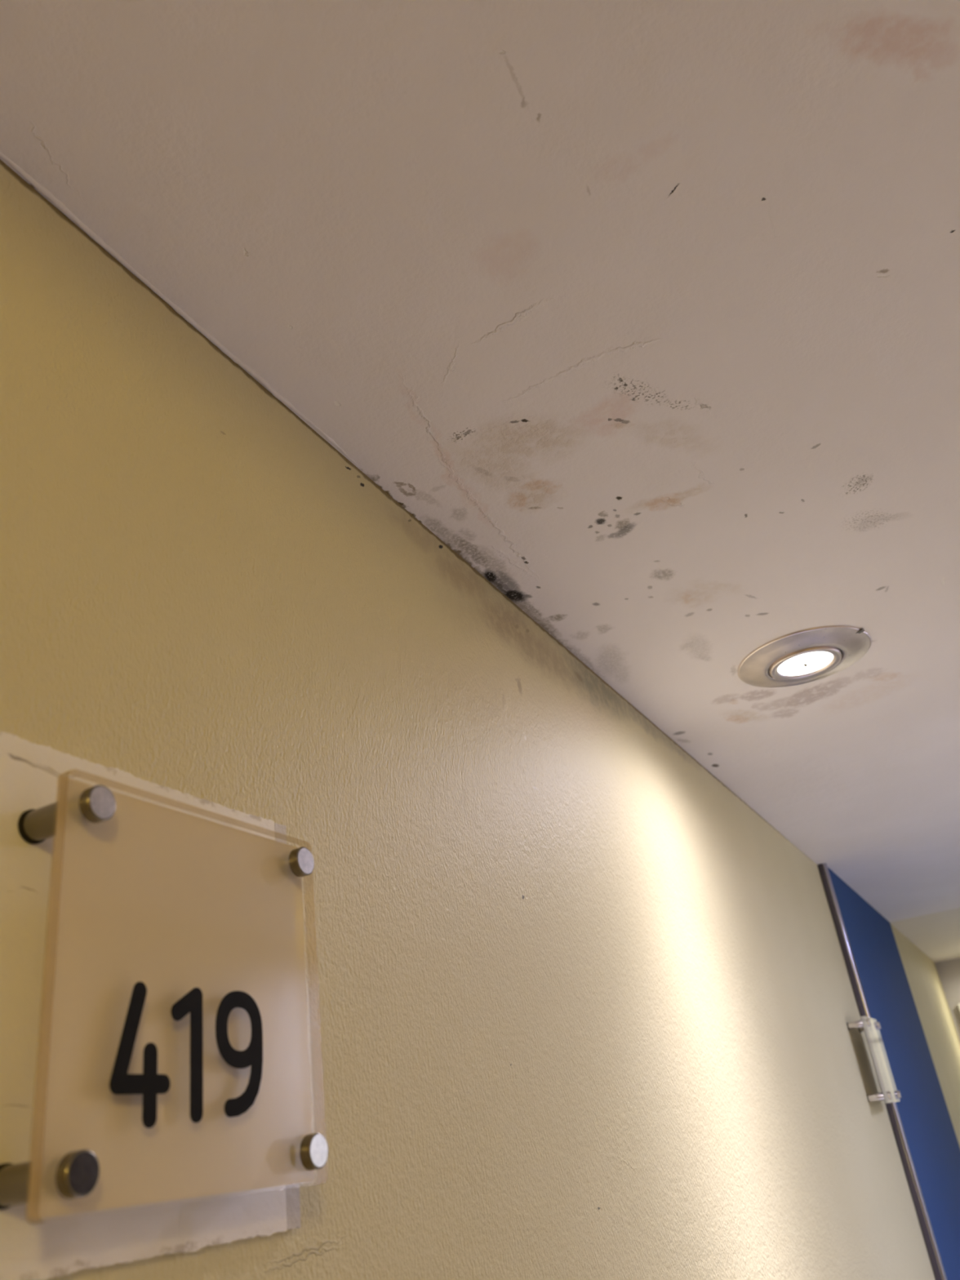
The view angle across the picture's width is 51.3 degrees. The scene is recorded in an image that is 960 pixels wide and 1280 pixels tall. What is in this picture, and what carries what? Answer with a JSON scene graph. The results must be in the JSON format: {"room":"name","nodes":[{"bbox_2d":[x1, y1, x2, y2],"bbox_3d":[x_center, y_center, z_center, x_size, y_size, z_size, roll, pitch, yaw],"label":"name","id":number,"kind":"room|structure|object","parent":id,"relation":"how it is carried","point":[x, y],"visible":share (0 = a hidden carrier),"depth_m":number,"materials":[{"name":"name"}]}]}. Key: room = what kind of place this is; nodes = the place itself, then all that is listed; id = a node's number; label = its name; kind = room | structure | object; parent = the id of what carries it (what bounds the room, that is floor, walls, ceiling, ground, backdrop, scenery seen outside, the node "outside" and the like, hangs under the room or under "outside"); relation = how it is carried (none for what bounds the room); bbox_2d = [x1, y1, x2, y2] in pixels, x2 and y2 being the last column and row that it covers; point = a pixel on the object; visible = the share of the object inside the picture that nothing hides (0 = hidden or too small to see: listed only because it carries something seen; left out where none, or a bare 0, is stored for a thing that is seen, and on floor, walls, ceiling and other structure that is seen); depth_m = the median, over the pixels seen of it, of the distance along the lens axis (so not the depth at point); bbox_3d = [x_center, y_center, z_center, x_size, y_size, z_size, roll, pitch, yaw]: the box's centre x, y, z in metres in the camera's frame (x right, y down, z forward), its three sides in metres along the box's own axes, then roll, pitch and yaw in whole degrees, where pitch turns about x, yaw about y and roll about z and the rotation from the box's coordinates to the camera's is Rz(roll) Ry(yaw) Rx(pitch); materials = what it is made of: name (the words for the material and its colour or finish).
{"room":"hotel corridor","nodes":[
{"label":"hotel corridor","id":0,"kind":"room"},
{"bbox_2d":[0,0,959,962],"bbox_3d":[0.316,-0.328,0.474,0.960,0.117,7.230,-20,-30,22],"label":"ceiling","id":1,"kind":"structure","parent":0,"point":[647,312],"depth_m":0.54,"materials":[{"name":"paint"}]},
{"bbox_2d":[737,625,871,687],"bbox_3d":[0.327,0.022,1.008,0.133,0.010,0.133,-20,-30,22],"label":"recessed light","id":2,"kind":"object","parent":1,"relation":"in","point":[806,655],"visible":1,"depth_m":0.99,"materials":[{"name":"silver metal"}]},
{"bbox_2d":[0,159,959,1279],"bbox_3d":[-0.022,0.779,0.185,0.120,2.246,7.230,-20,-30,22],"label":"wall","id":3,"kind":"structure","parent":0,"point":[577,1009],"depth_m":0.56,"materials":[{"name":"yellow paint"}]},
{"bbox_2d":[0,731,301,1279],"bbox_3d":[-0.149,0.102,0.299,0.004,0.161,0.294,-20,-30,22],"label":"board","id":4,"kind":"object","parent":3,"relation":"attached to","point":[45,1248],"visible":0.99,"depth_m":0.32,"materials":[{"name":"white paint"}]},
{"bbox_2d":[0,775,328,1219],"bbox_3d":[-0.103,0.122,0.343,0.032,0.126,0.126,-20,-30,22],"label":"room sign","id":5,"kind":"object","parent":4,"relation":"attached to","point":[174,1059],"visible":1,"depth_m":0.33,"materials":[{"name":"clear plastic"}]},
{"bbox_2d":[0,151,360,467],"bbox_3d":[-0.176,-0.186,0.483,0.005,0.001,0.440,-20,-30,22],"label":"trim","id":6,"kind":"structure","parent":3,"relation":"attached to","point":[37,186],"depth_m":0.51,"materials":[{"name":"paint"}]},
{"bbox_2d":[846,1015,901,1103],"bbox_3d":[0.631,0.673,1.601,0.035,0.126,0.126,-20,-30,22],"label":"room sign","id":7,"kind":"object","parent":3,"relation":"attached to","point":[866,1024],"visible":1,"depth_m":1.58,"materials":[{"name":"clear plastic"}]},
{"bbox_2d":[817,862,959,1279],"bbox_3d":[0.967,1.502,1.704,0.016,2.128,0.860,-20,-30,22],"label":"door","id":8,"kind":"structure","parent":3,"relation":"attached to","point":[926,1138],"depth_m":1.90,"materials":[{"name":"blue paint"}]},
{"bbox_2d":[934,957,959,1039],"bbox_3d":[2.188,1.912,2.947,1.200,2.246,0.120,-20,-30,22],"label":"wall","id":9,"kind":"structure","parent":0,"point":[948,971],"depth_m":3.50,"materials":[{"name":"grey paint"}]}
]}

